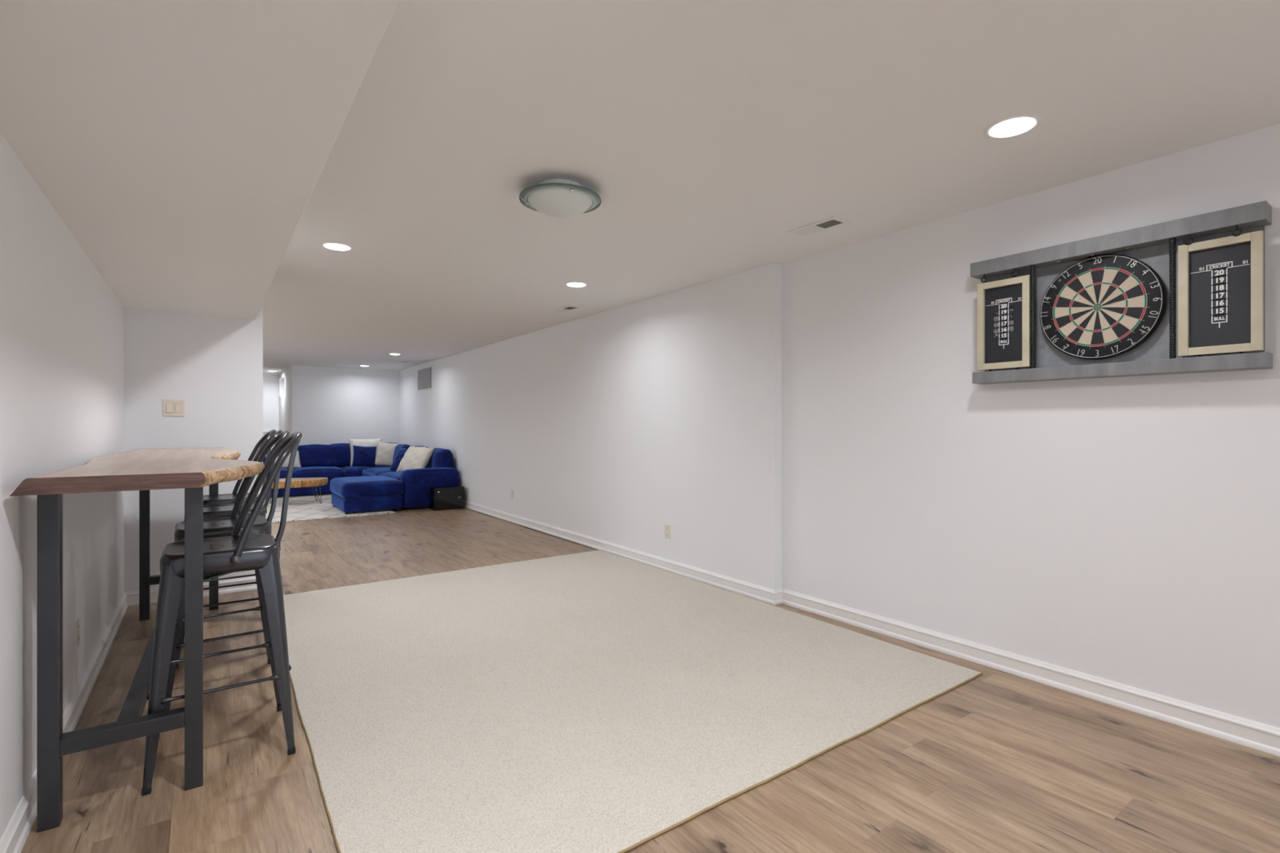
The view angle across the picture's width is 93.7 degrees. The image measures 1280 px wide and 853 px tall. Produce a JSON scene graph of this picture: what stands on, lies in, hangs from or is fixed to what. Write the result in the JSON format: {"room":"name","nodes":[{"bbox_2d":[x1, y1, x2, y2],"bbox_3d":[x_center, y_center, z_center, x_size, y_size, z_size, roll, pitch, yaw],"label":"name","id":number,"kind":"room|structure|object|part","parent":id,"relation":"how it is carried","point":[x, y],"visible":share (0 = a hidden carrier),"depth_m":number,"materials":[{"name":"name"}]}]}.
{"room":"basement recreation room","nodes":[
{"label":"basement recreation room","id":0,"kind":"room"},
{"bbox_2d":[0,132,124,840],"bbox_3d":[-1.025,0.048,0.549,0.120,2.325,8.490,0,0,-36],"label":"wall","id":1,"kind":"structure","parent":0,"point":[62,325],"depth_m":2.06,"materials":[{"name":"paint"}]},
{"bbox_2d":[0,591,128,852],"bbox_3d":[-0.968,1.162,0.590,0.022,0.096,8.490,0,0,-36],"label":"baseboard","id":2,"kind":"structure","parent":1,"relation":"attached to","point":[14,838],"depth_m":2.38,"materials":[{"name":"paint"}]},
{"bbox_2d":[75,617,79,649],"bbox_3d":[-2.392,0.882,2.553,0.008,0.116,0.072,0,0,-36],"label":"wall outlet","id":3,"kind":"object","parent":1,"relation":"attached to","point":[77,622],"visible":1,"depth_m":2.54,"materials":[{"name":"plastic"}]},
{"bbox_2d":[124,302,262,591],"bbox_3d":[-3.843,0.048,3.821,2.440,2.325,0.115,0,0,-36],"label":"wall","id":4,"kind":"structure","parent":0,"point":[214,364],"depth_m":4.20,"materials":[{"name":"paint"}]},
{"bbox_2d":[162,399,184,416],"bbox_3d":[-3.244,-0.127,4.175,0.120,0.116,0.013,0,0,-36],"label":"light switch","id":5,"kind":"object","parent":4,"relation":"attached to","point":[171,407],"visible":1,"depth_m":4.17,"materials":[{"name":"beige plastic"}]},
{"bbox_2d":[124,576,257,606],"bbox_3d":[-3.126,1.162,4.255,0.812,0.096,0.022,0,0,-36],"label":"baseboard","id":6,"kind":"structure","parent":4,"relation":"attached to","point":[133,597],"depth_m":4.33,"materials":[{"name":"paint"}]},
{"bbox_2d":[0,0,399,319],"bbox_3d":[-0.685,-0.953,0.795,0.760,0.325,8.490,0,0,-36],"label":"ceiling","id":7,"kind":"structure","parent":0,"point":[184,146],"depth_m":1.56,"materials":[{"name":"paint"}]},
{"bbox_2d":[262,373,279,456],"bbox_3d":[-9.098,0.048,12.006,3.700,2.325,0.120,0,0,-36],"label":"wall","id":8,"kind":"structure","parent":0,"point":[270,381],"depth_m":12.81,"materials":[{"name":"paint"}]},
{"bbox_2d":[279,365,291,435],"bbox_3d":[-7.007,0.048,12.023,0.200,2.325,2.300,0,0,-36],"label":"wall","id":9,"kind":"structure","parent":0,"point":[285,377],"depth_m":11.85,"materials":[{"name":"paint"}]},
{"bbox_2d":[291,364,399,445],"bbox_3d":[-5.620,0.048,11.532,1.874,2.325,0.120,0,0,-36],"label":"wall","id":10,"kind":"structure","parent":0,"point":[330,406],"depth_m":11.44,"materials":[{"name":"paint"}]},
{"bbox_2d":[399,262,782,590],"bbox_3d":[-1.912,0.048,8.163,0.195,2.325,9.925,0,0,-36],"label":"wall","id":11,"kind":"structure","parent":0,"point":[619,425],"depth_m":5.29,"materials":[{"name":"paint"}]},
{"bbox_2d":[417,365,432,391],"bbox_3d":[-3.813,-0.835,10.617,0.014,0.410,0.860,0,0,-36],"label":"air vent","id":12,"kind":"object","parent":11,"relation":"in","point":[424,375],"visible":1,"depth_m":10.58,"materials":[{"name":"white metal"}]},
{"bbox_2d":[511,489,514,499],"bbox_3d":[-1.610,0.865,7.570,0.008,0.116,0.072,0,0,-36],"label":"wall outlet","id":13,"kind":"object","parent":11,"relation":"attached to","point":[512,491],"visible":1,"depth_m":7.56,"materials":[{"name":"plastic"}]},
{"bbox_2d":[463,500,774,604],"bbox_3d":[-1.958,1.162,8.042,0.022,0.096,9.827,0,0,-36],"label":"baseboard","id":14,"kind":"structure","parent":11,"relation":"attached to","point":[753,591],"depth_m":5.22,"materials":[{"name":"paint"}]},
{"bbox_2d":[664,524,670,539],"bbox_3d":[0.228,0.885,5.024,0.008,0.116,0.072,0,0,-36],"label":"wall outlet","id":15,"kind":"object","parent":11,"relation":"attached to","point":[667,527],"visible":1,"depth_m":5.02,"materials":[{"name":"plastic"}]},
{"bbox_2d":[20,493,1279,852],"bbox_3d":[-2.996,1.260,5.176,5.600,0.100,18.500,0,0,-36],"label":"floor","id":16,"kind":"structure","parent":0,"point":[998,762],"depth_m":2.12,"materials":[{"name":"brown wood"}]},
{"bbox_2d":[8,447,264,832],"bbox_3d":[-2.234,0.676,2.873,0.636,1.067,2.678,0,0,-36],"label":"bar table","id":17,"kind":"object","parent":16,"relation":"on","point":[144,470],"visible":0.94,"depth_m":1.93,"materials":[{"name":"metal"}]},
{"bbox_3d":[-1.787,0.703,1.818,0.050,1.014,0.050,0,0,-36],"label":"leg","id":18,"kind":"part","parent":17,"relation":"part of","materials":[{"name":"metal"}]},
{"bbox_3d":[-3.108,0.703,3.765,0.050,1.014,0.050,0,0,-36],"label":"leg","id":19,"kind":"part","parent":17,"relation":"part of","materials":[{"name":"metal"}]},
{"bbox_3d":[-1.503,0.703,2.023,0.050,1.014,0.050,0,0,-36],"label":"leg","id":20,"kind":"part","parent":17,"relation":"part of","materials":[{"name":"metal"}]},
{"bbox_3d":[-2.822,0.703,3.972,0.050,1.014,0.050,0,0,-36],"label":"leg","id":21,"kind":"part","parent":17,"relation":"part of","materials":[{"name":"metal"}]},
{"bbox_2d":[141,431,302,795],"bbox_3d":[-1.561,0.616,2.280,0.485,1.187,0.440,0,0,-36],"label":"bar stool","id":22,"kind":"object","parent":16,"relation":"on","point":[222,556],"visible":0.98,"depth_m":2.19,"materials":[{"name":"metal"}]},
{"bbox_3d":[-1.615,0.833,2.046,0.120,0.715,0.120,0,0,-36],"label":"leg","id":23,"kind":"part","parent":22,"relation":"part of","materials":[{"name":"grey metal"}]},
{"bbox_3d":[-1.822,0.833,2.306,0.116,0.715,0.105,0,0,9],"label":"leg","id":24,"kind":"part","parent":22,"relation":"part of","materials":[{"name":"grey metal"}]},
{"bbox_3d":[-1.579,0.482,2.267,0.358,0.076,0.358,0,0,-36],"label":"seat","id":25,"kind":"part","parent":22,"relation":"part of","materials":[{"name":"grey metal"}]},
{"bbox_3d":[-1.540,0.833,2.510,0.105,0.715,0.116,0,0,9],"label":"leg","id":26,"kind":"part","parent":22,"relation":"part of","materials":[{"name":"grey metal"}]},
{"bbox_3d":[-1.336,0.833,2.228,0.116,0.715,0.105,0,0,9],"label":"leg","id":27,"kind":"part","parent":22,"relation":"part of","materials":[{"name":"grey metal"}]},
{"bbox_2d":[163,431,289,711],"bbox_3d":[-1.907,0.616,2.786,0.485,1.187,0.440,0,0,-37],"label":"bar stool","id":28,"kind":"object","parent":16,"relation":"on","point":[220,526],"visible":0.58,"depth_m":2.74,"materials":[{"name":"metal"}]},
{"bbox_3d":[-1.958,0.833,2.529,0.105,0.715,0.116,0,0,8],"label":"leg","id":29,"kind":"part","parent":28,"relation":"part of","materials":[{"name":"grey metal"}]},
{"bbox_3d":[-1.925,0.482,2.773,0.358,0.076,0.358,0,0,-37],"label":"seat","id":30,"kind":"part","parent":28,"relation":"part of","materials":[{"name":"grey metal"}]},
{"bbox_3d":[-1.892,0.833,3.017,0.105,0.715,0.116,0,0,8],"label":"leg","id":31,"kind":"part","parent":28,"relation":"part of","materials":[{"name":"grey metal"}]},
{"bbox_3d":[-1.681,0.833,2.740,0.116,0.715,0.105,0,0,8],"label":"leg","id":32,"kind":"part","parent":28,"relation":"part of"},
{"bbox_2d":[176,430,282,669],"bbox_3d":[-2.244,0.616,3.294,0.485,1.187,0.440,0,0,-34],"label":"bar stool","id":33,"kind":"object","parent":16,"relation":"on","point":[213,511],"visible":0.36,"depth_m":3.27,"materials":[{"name":"metal"}]},
{"bbox_3d":[-2.304,0.833,3.062,0.120,0.715,0.120,0,0,-34],"label":"leg","id":34,"kind":"part","parent":33,"relation":"part of","materials":[{"name":"grey metal"}]},
{"bbox_3d":[-2.263,0.482,3.281,0.358,0.076,0.358,0,0,-34],"label":"seat","id":35,"kind":"part","parent":33,"relation":"part of","materials":[{"name":"grey metal"}]},
{"bbox_2d":[203,429,275,582],"bbox_3d":[-2.590,0.616,3.804,0.485,1.187,0.440,0,0,-37],"label":"bar stool","id":36,"kind":"object","parent":16,"relation":"on","point":[222,499],"visible":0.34,"depth_m":3.79,"materials":[{"name":"metal"}]},
{"bbox_3d":[-2.608,0.482,3.791,0.358,0.076,0.358,0,0,-37],"label":"seat","id":37,"kind":"part","parent":36,"relation":"part of","materials":[{"name":"grey metal"}]},
{"bbox_2d":[263,493,395,523],"bbox_3d":[-5.491,1.203,8.645,3.047,0.014,3.052,0,0,-36],"label":"rug","id":38,"kind":"object","parent":16,"relation":"on","point":[302,508],"visible":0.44,"depth_m":8.50,"materials":[{"name":"white fabric"}]},
{"bbox_2d":[269,477,328,503],"bbox_3d":[-5.307,1.014,9.270,0.901,0.380,0.643,0,0,-36],"label":"coffee table","id":39,"kind":"object","parent":38,"relation":"on","point":[298,482],"visible":0.66,"depth_m":9.15,"materials":[{"name":"brown wood"}]},
{"bbox_3d":[-4.974,1.062,9.283,0.113,0.282,0.051,0,0,-2],"label":"hairpin leg","id":40,"kind":"part","parent":39,"relation":"part of","materials":[{"name":"metal"}]},
{"bbox_2d":[329,475,403,514],"bbox_3d":[-3.990,0.975,8.738,0.820,0.442,1.129,0,0,-36],"label":"ottoman","id":41,"kind":"object","parent":38,"relation":"on","point":[366,493],"visible":1,"depth_m":8.33,"materials":[{"name":"blue fabric"}]},
{"bbox_2d":[329,475,403,498],"bbox_3d":[-3.990,0.873,8.738,0.820,0.239,1.129,0,0,-36],"label":"cushion","id":42,"kind":"object","parent":41,"relation":"on","point":[366,486],"depth_m":8.35,"materials":[{"name":"blue fabric"}]},
{"bbox_2d":[262,442,458,507],"bbox_3d":[-4.774,0.747,9.732,2.571,0.866,3.619,0,0,-36],"label":"sectional sofa","id":43,"kind":"object","parent":16,"relation":"on","point":[331,461],"visible":0.53,"depth_m":10.13,"materials":[{"name":"blue fabric"}]},
{"bbox_2d":[266,468,292,478],"bbox_3d":[-6.292,0.836,10.184,0.632,0.236,0.772,0,0,-36],"label":"seat cushion","id":44,"kind":"object","parent":43,"relation":"on","point":[283,471],"depth_m":9.99,"materials":[{"name":"blue fabric"}]},
{"bbox_2d":[274,450,302,468],"bbox_3d":[-6.174,0.580,10.391,0.553,0.320,0.192,0,0,-41],"label":"throw pillow","id":45,"kind":"object","parent":43,"relation":"on","point":[297,464],"visible":0.27,"depth_m":10.44,"materials":[{"name":"white fabric"}]},
{"bbox_2d":[297,444,336,467],"bbox_3d":[-5.816,0.547,10.779,0.651,0.447,0.236,0,-12,-41],"label":"cushion","id":46,"kind":"object","parent":43,"relation":"on","point":[311,455],"depth_m":10.71,"materials":[{"name":"blue fabric"}]},
{"bbox_2d":[292,466,344,480],"bbox_3d":[-5.711,0.838,10.604,0.805,0.239,0.765,0,0,-36],"label":"seat cushion","id":47,"kind":"object","parent":43,"relation":"on","point":[331,473],"depth_m":10.35,"materials":[{"name":"blue fabric"}]},
{"bbox_2d":[330,443,351,467],"bbox_3d":[-5.490,0.543,11.105,0.528,0.455,0.224,0,-10,-34],"label":"cushion","id":48,"kind":"object","parent":43,"relation":"on","point":[341,454],"depth_m":11.00,"materials":[{"name":"blue fabric"}]},
{"bbox_2d":[351,444,377,466],"bbox_3d":[-4.998,0.548,10.886,0.426,0.412,0.180,0,0,-30],"label":"throw pillow","id":49,"kind":"object","parent":43,"relation":"on","point":[362,455],"visible":1,"depth_m":10.84,"materials":[{"name":"blue fabric"}]},
{"bbox_2d":[348,438,382,466],"bbox_3d":[-5.070,0.486,11.120,0.581,0.509,0.197,0,0,-40],"label":"throw pillow","id":50,"kind":"object","parent":43,"relation":"on","point":[362,442],"visible":0.3,"depth_m":11.06,"materials":[{"name":"white fabric"}]},
{"bbox_2d":[340,465,391,477],"bbox_3d":[-4.990,0.840,11.124,0.980,0.225,0.746,0,0,-36],"label":"seat cushion","id":51,"kind":"object","parent":43,"relation":"on","point":[348,471],"depth_m":10.68,"materials":[{"name":"blue fabric"}]},
{"bbox_2d":[362,466,396,476],"bbox_3d":[-4.335,0.841,10.439,0.716,0.221,1.185,0,0,-36],"label":"seat cushion","id":52,"kind":"object","parent":43,"relation":"on","point":[373,471],"depth_m":10.26,"materials":[{"name":"blue fabric"}]},
{"bbox_2d":[374,441,401,466],"bbox_3d":[-4.646,0.520,11.031,0.456,0.484,0.209,0,0,-4],"label":"throw pillow","id":53,"kind":"object","parent":43,"relation":"on","point":[384,452],"visible":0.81,"depth_m":10.96,"materials":[{"name":"beige fabric"}]},
{"bbox_2d":[377,471,401,480],"bbox_3d":[-3.617,0.840,9.445,0.719,0.224,1.277,0,0,-36],"label":"seat cushion","id":54,"kind":"object","parent":43,"relation":"on","point":[396,475],"depth_m":9.30,"materials":[{"name":"blue fabric"}]},
{"bbox_2d":[390,448,407,471],"bbox_3d":[-3.956,0.559,10.026,0.420,0.381,0.252,0,0,30],"label":"throw pillow","id":55,"kind":"object","parent":43,"relation":"on","point":[399,455],"visible":0.48,"depth_m":9.99,"materials":[{"name":"blue fabric"}]},
{"bbox_2d":[392,444,409,461],"bbox_3d":[-4.309,0.547,10.886,0.237,0.447,0.651,12,-7,-35],"label":"cushion","id":56,"kind":"object","parent":43,"relation":"on","point":[399,446],"depth_m":10.83,"materials":[{"name":"blue fabric"}]},
{"bbox_2d":[395,445,426,471],"bbox_3d":[-3.696,0.538,9.691,0.460,0.424,0.289,0,0,36],"label":"throw pillow","id":57,"kind":"object","parent":43,"relation":"on","point":[411,449],"visible":0.38,"depth_m":9.67,"materials":[{"name":"beige fabric"}]},
{"bbox_2d":[403,446,435,471],"bbox_3d":[-3.453,0.538,9.354,0.488,0.424,0.301,0,0,36],"label":"throw pillow","id":58,"kind":"object","parent":43,"relation":"on","point":[420,458],"visible":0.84,"depth_m":9.27,"materials":[{"name":"beige fabric"}]},
{"bbox_3d":[-3.107,0.900,8.882,0.820,0.560,0.264,0,0,-36],"label":"arm","id":59,"kind":"part","parent":43,"relation":"part of","materials":[{"name":"blue fabric"}]},
{"bbox_2d":[426,448,453,467],"bbox_3d":[-3.140,0.556,9.403,0.281,0.424,0.649,10,-6,-35],"label":"cushion","id":60,"kind":"object","parent":43,"relation":"on","point":[441,457],"depth_m":9.17,"materials":[{"name":"blue fabric"}]},
{"bbox_3d":[-3.887,0.740,10.527,0.160,0.420,3.340,0,0,-36],"label":"frame","id":61,"kind":"part","parent":43,"relation":"part of","materials":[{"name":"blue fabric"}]},
{"bbox_2d":[429,485,464,511],"bbox_3d":[-2.818,1.049,8.764,0.440,0.322,0.219,0,0,-36],"label":"subwoofer","id":62,"kind":"object","parent":16,"relation":"on","point":[451,497],"visible":1,"depth_m":8.67,"materials":[{"name":"black metal"}]},
{"bbox_3d":[-2.821,0.896,8.768,0.440,0.017,0.210,0,0,-36],"label":"lid","id":63,"kind":"part","parent":62,"relation":"part of","materials":[{"name":"black wood"}]},
{"bbox_3d":[-2.760,1.058,8.684,0.390,0.265,0.006,0,0,-36],"label":"panel","id":64,"kind":"part","parent":62,"relation":"part of","materials":[{"name":"black wood"}]},
{"bbox_2d":[283,550,982,852],"bbox_3d":[-0.476,1.204,3.560,2.802,0.011,3.550,0,0,-36],"label":"carpet","id":65,"kind":"object","parent":16,"relation":"on","point":[597,701],"visible":0.87,"depth_m":2.62,"materials":[{"name":"beige carpet"}]},
{"bbox_2d":[262,0,1279,373],"bbox_3d":[-2.996,-1.165,5.176,5.600,0.100,18.500,0,0,-36],"label":"ceiling","id":66,"kind":"structure","parent":0,"point":[706,133],"depth_m":2.27,"materials":[{"name":"paint"}]},
{"bbox_2d":[320,241,353,251],"bbox_3d":[-1.877,-1.109,3.720,0.188,0.013,0.188,0,0,-36],"label":"recessed light","id":67,"kind":"object","parent":66,"relation":"in","point":[335,246],"visible":1,"depth_m":3.69,"materials":[{"name":"white metal"}]},
{"bbox_2d":[519,178,600,217],"bbox_3d":[-0.373,-1.054,2.814,0.381,0.123,0.381,0,0,-36],"label":"light","id":68,"kind":"object","parent":66,"relation":"attached to","point":[554,197],"visible":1,"depth_m":2.73,"materials":[{"name":"white glass"}]},
{"bbox_2d":[551,305,582,312],"bbox_3d":[-0.697,-1.111,5.701,0.150,0.008,0.314,0,0,-36],"label":"ceiling vent","id":69,"kind":"object","parent":66,"relation":"in","point":[566,308],"visible":1,"depth_m":5.68,"materials":[{"name":"white metal"}]},
{"bbox_2d":[564,281,588,287],"bbox_3d":[-0.501,-1.109,4.717,0.188,0.013,0.188,0,0,-36],"label":"recessed light","id":70,"kind":"object","parent":66,"relation":"in","point":[572,284],"visible":1,"depth_m":4.68,"materials":[{"name":"white metal"}]},
{"bbox_2d":[787,216,851,237],"bbox_3d":[0.998,-1.111,3.354,0.150,0.008,0.314,0,0,-36],"label":"ceiling vent","id":71,"kind":"object","parent":66,"relation":"in","point":[832,222],"visible":1,"depth_m":3.34,"materials":[{"name":"white metal"}]},
{"bbox_2d":[982,113,1042,139],"bbox_3d":[1.385,-1.109,2.233,0.188,0.013,0.188,0,0,-36],"label":"recessed light","id":72,"kind":"object","parent":66,"relation":"in","point":[1016,125],"visible":1,"depth_m":2.21,"materials":[{"name":"white metal"}]},
{"bbox_2d":[782,123,1279,728],"bbox_3d":[2.772,0.048,1.739,0.120,2.325,5.975,0,0,-36],"label":"wall","id":73,"kind":"structure","parent":0,"point":[1125,530],"depth_m":2.85,"materials":[{"name":"paint"}]},
{"bbox_2d":[774,588,782,604],"bbox_3d":[0.942,1.162,4.089,0.097,0.096,0.022,0,0,-36],"label":"baseboard","id":74,"kind":"structure","parent":73,"relation":"attached to","point":[778,593],"depth_m":4.08,"materials":[{"name":"paint"}]},
{"bbox_2d":[782,588,1279,756],"bbox_3d":[2.714,1.162,1.697,0.022,0.096,5.975,0,0,-36],"label":"baseboard","id":75,"kind":"structure","parent":73,"relation":"attached to","point":[1262,737],"depth_m":2.74,"materials":[{"name":"paint"}]},
{"bbox_2d":[970,200,1272,384],"bbox_3d":[2.000,-0.514,2.615,0.105,0.602,1.039,0,0,-36],"label":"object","id":76,"kind":"object","parent":73,"relation":"attached to","point":[1156,246],"visible":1,"depth_m":2.50,"materials":[{"name":"grey wood"}]},
{"bbox_2d":[977,275,1031,371],"bbox_3d":[1.756,-0.486,2.899,0.025,0.440,0.234,0,0,-36],"label":"scoreboard","id":77,"kind":"object","parent":76,"relation":"on","point":[1003,306],"visible":1,"depth_m":2.90,"materials":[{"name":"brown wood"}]},
{"bbox_3d":[1.696,-0.492,2.982,0.025,0.428,0.030,0,0,-36],"label":"frame rail","id":78,"kind":"part","parent":77,"relation":"part of","materials":[{"name":"brown wood"}]},
{"bbox_3d":[1.756,-0.293,2.899,0.024,0.030,0.174,0,0,-36],"label":"frame rail","id":79,"kind":"part","parent":77,"relation":"part of","materials":[{"name":"brown wood"}]},
{"bbox_3d":[1.756,-0.691,2.899,0.024,0.030,0.174,0,0,-36],"label":"frame rail","id":80,"kind":"part","parent":77,"relation":"part of","materials":[{"name":"brown wood"}]},
{"bbox_3d":[1.815,-0.492,2.817,0.025,0.428,0.030,0,0,-36],"label":"frame rail","id":81,"kind":"part","parent":77,"relation":"part of","materials":[{"name":"brown wood"}]},
{"bbox_3d":[1.815,-0.508,2.951,0.012,0.480,0.222,0,0,-36],"label":"panel","id":82,"kind":"part","parent":76,"relation":"part of","materials":[{"name":"grey wood"}]},
{"bbox_3d":[1.828,-0.508,2.792,0.022,0.480,0.022,0,0,-36],"label":"twisted rod","id":83,"kind":"part","parent":76,"relation":"part of","materials":[{"name":"black metal"}]},
{"bbox_2d":[1040,254,1166,359],"bbox_3d":[2.008,-0.518,2.625,0.044,0.451,0.451,0,0,-36],"label":"dartboard","id":84,"kind":"object","parent":76,"relation":"hanging from","point":[1103,306],"visible":1,"depth_m":2.60,"materials":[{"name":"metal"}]},
{"bbox_3d":[2.035,-0.508,2.641,0.018,0.480,0.538,0,0,-36],"label":"panel","id":85,"kind":"part","parent":76,"relation":"part of","materials":[{"name":"grey wood"}]},
{"bbox_2d":[970,200,1271,279],"bbox_3d":[2.000,-0.781,2.616,0.105,0.067,1.036,0,0,-36],"label":"shelf","id":86,"kind":"object","parent":76,"relation":"attached to","point":[1253,217],"depth_m":2.49,"materials":[{"name":"grey wood"}]},
{"bbox_2d":[972,351,1272,384],"bbox_3d":[2.003,-0.240,2.611,0.105,0.055,1.029,0,0,-36],"label":"shelf","id":87,"kind":"object","parent":76,"relation":"attached to","point":[1172,363],"depth_m":2.50,"materials":[{"name":"grey wood"}]},
{"bbox_3d":[2.120,-0.508,2.388,0.022,0.480,0.022,0,0,-36],"label":"twisted rod","id":88,"kind":"part","parent":76,"relation":"part of","materials":[{"name":"black metal"}]},
{"bbox_2d":[1177,230,1263,356],"bbox_3d":[2.202,-0.488,2.281,0.025,0.448,0.234,0,0,-36],"label":"scoreboard","id":89,"kind":"object","parent":76,"relation":"on","point":[1220,281],"visible":1,"depth_m":2.28,"materials":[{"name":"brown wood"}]},
{"bbox_3d":[2.142,-0.494,2.364,0.025,0.436,0.030,0,0,-36],"label":"frame rail","id":90,"kind":"part","parent":89,"relation":"part of","materials":[{"name":"brown wood"}]},
{"bbox_3d":[2.202,-0.697,2.282,0.024,0.030,0.174,0,0,-36],"label":"frame rail","id":91,"kind":"part","parent":89,"relation":"part of","materials":[{"name":"brown wood"}]},
{"bbox_3d":[2.202,-0.291,2.282,0.024,0.030,0.174,0,0,-36],"label":"frame rail","id":92,"kind":"part","parent":89,"relation":"part of","materials":[{"name":"brown wood"}]},
{"bbox_3d":[2.261,-0.494,2.199,0.025,0.436,0.030,0,0,-36],"label":"frame rail","id":93,"kind":"part","parent":89,"relation":"part of","materials":[{"name":"brown wood"}]},
{"bbox_3d":[2.263,-0.508,2.331,0.012,0.480,0.230,0,0,-36],"label":"panel","id":94,"kind":"part","parent":76,"relation":"part of","materials":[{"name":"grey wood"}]}
]}

